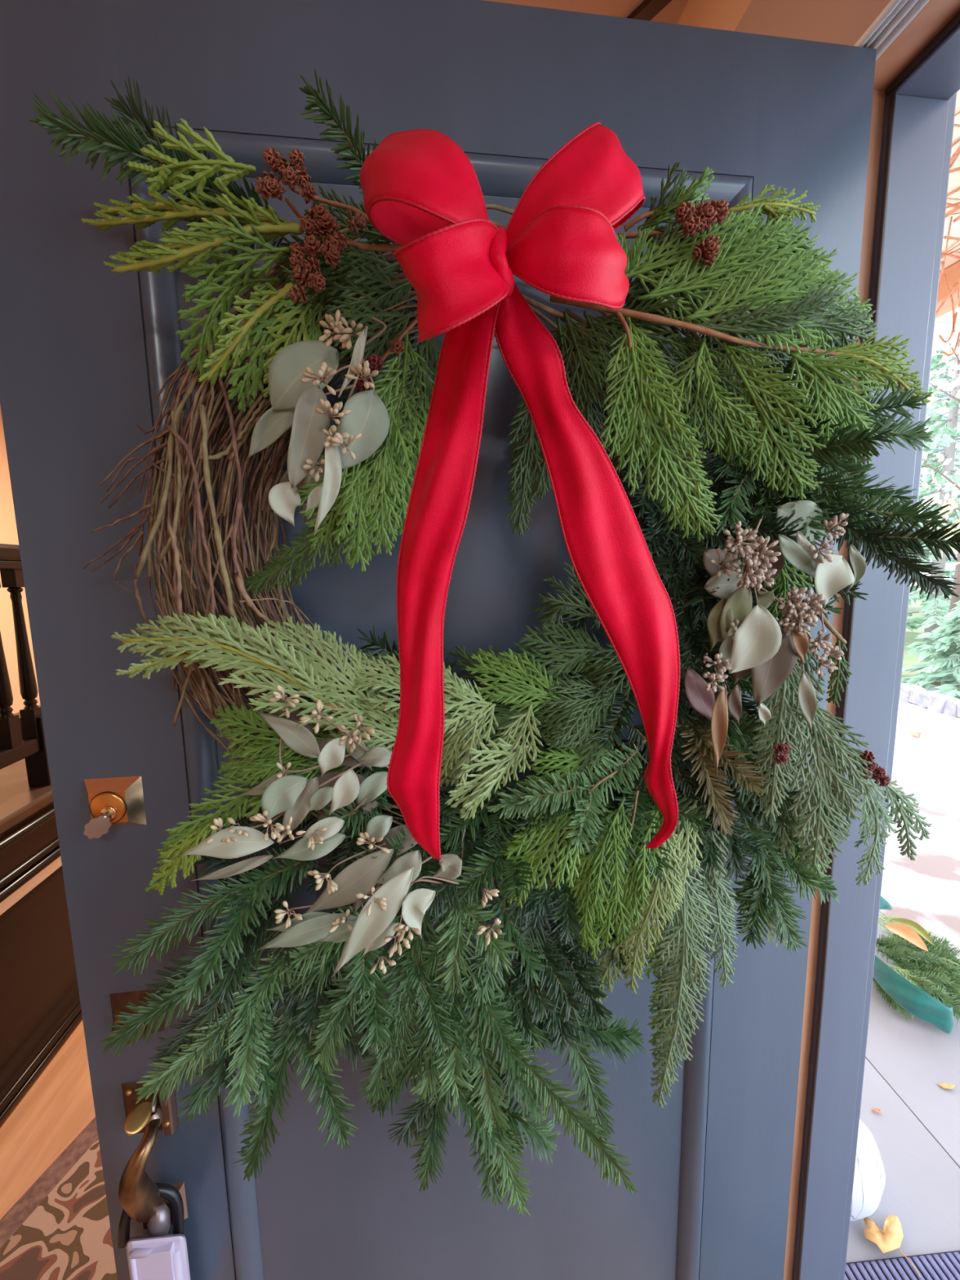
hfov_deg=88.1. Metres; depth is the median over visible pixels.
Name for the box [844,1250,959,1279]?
door mat
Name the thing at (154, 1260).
lockbox
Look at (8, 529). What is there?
wall
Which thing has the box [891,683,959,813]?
driveway
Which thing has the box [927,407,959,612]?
tree
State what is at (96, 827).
key
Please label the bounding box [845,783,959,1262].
floor
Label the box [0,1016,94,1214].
floor
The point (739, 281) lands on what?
wreath
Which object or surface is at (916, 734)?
fallen leaf
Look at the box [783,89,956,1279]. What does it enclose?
trim
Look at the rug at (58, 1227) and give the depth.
1.16 m
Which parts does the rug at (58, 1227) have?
edge cord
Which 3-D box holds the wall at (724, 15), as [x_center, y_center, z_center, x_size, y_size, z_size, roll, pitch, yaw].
[0.464,0.059,1.040,0.155,2.600,7.200,-2,7,-7]
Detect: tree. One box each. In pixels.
[906,340,959,641]
[907,349,959,607]
[919,338,959,651]
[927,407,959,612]
[935,111,959,355]
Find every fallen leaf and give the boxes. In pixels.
[862,1214,920,1276]
[871,1108,881,1113]
[906,731,920,737]
[937,1083,955,1088]
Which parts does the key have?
blade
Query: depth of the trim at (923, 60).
0.55 m
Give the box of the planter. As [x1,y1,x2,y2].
[872,896,959,1034]
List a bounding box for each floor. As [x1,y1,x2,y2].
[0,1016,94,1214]
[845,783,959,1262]
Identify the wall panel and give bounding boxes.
[0,865,82,1122]
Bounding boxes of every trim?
[626,0,671,21]
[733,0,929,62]
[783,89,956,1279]
[873,0,959,103]
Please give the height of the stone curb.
0.251 m
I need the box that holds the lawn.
[901,582,954,686]
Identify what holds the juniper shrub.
on the lawn
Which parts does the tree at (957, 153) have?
vine stem, vine stem, vine stem, vine stem, vine stem, vine stem, vine stem, vine stem, vine stem, vine stem, vine stem, vine stem, vine stem, vine stem, vine stem, vine stem, vine stem, vine stem, vine stem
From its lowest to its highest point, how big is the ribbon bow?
0.591 m
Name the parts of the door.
plate, plate, plate, latch arm, plate, panel moulding, rail, panel moulding, panel, panel moulding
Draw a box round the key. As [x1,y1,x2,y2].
[84,812,111,839]
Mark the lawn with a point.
(908, 661)
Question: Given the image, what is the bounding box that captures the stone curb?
[899,684,959,717]
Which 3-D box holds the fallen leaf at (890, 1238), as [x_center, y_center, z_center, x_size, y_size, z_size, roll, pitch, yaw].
[0.935,1.378,1.145,0.090,0.011,0.105,2,8,19]
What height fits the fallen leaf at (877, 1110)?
0.004 m
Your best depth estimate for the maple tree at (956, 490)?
7.15 m
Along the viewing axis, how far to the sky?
2.20 m
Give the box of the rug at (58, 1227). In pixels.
[0,1112,117,1279]
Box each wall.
[0,405,53,840]
[676,0,751,31]
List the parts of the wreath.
woody stem, woody stem, woody stem, woody stem, woody stem, woody stem, woody stem, woody stem, woody stem, woody stem, woody stem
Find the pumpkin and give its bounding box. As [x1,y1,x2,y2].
[849,1120,885,1221]
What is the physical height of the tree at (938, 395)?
13.801 m
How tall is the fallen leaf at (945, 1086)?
0.005 m
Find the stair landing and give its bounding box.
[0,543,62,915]
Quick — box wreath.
[27,68,959,1217]
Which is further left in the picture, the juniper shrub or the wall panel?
the wall panel
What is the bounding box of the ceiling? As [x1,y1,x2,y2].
[483,0,688,24]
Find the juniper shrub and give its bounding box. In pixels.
[901,600,959,697]
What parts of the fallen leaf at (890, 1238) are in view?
blade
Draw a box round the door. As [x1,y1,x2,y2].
[0,0,876,1279]
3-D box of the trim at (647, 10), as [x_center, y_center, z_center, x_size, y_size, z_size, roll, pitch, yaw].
[0.297,-1.123,0.886,0.026,0.012,2.430,-7,10,-40]
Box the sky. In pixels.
[932,89,959,351]
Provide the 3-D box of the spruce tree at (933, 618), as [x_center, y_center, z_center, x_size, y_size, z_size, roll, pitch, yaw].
[9.100,-4.079,9.561,3.962,9.034,4.267,-2,7,-7]
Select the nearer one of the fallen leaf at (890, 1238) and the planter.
the fallen leaf at (890, 1238)
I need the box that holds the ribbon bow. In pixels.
[360,121,680,860]
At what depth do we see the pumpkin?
1.14 m
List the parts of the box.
hanging knob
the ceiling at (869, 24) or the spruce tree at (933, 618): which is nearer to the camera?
the ceiling at (869, 24)
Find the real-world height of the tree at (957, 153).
0.466 m
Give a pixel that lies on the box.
(160, 1255)
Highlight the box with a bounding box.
[117,1182,191,1279]
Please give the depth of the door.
0.54 m

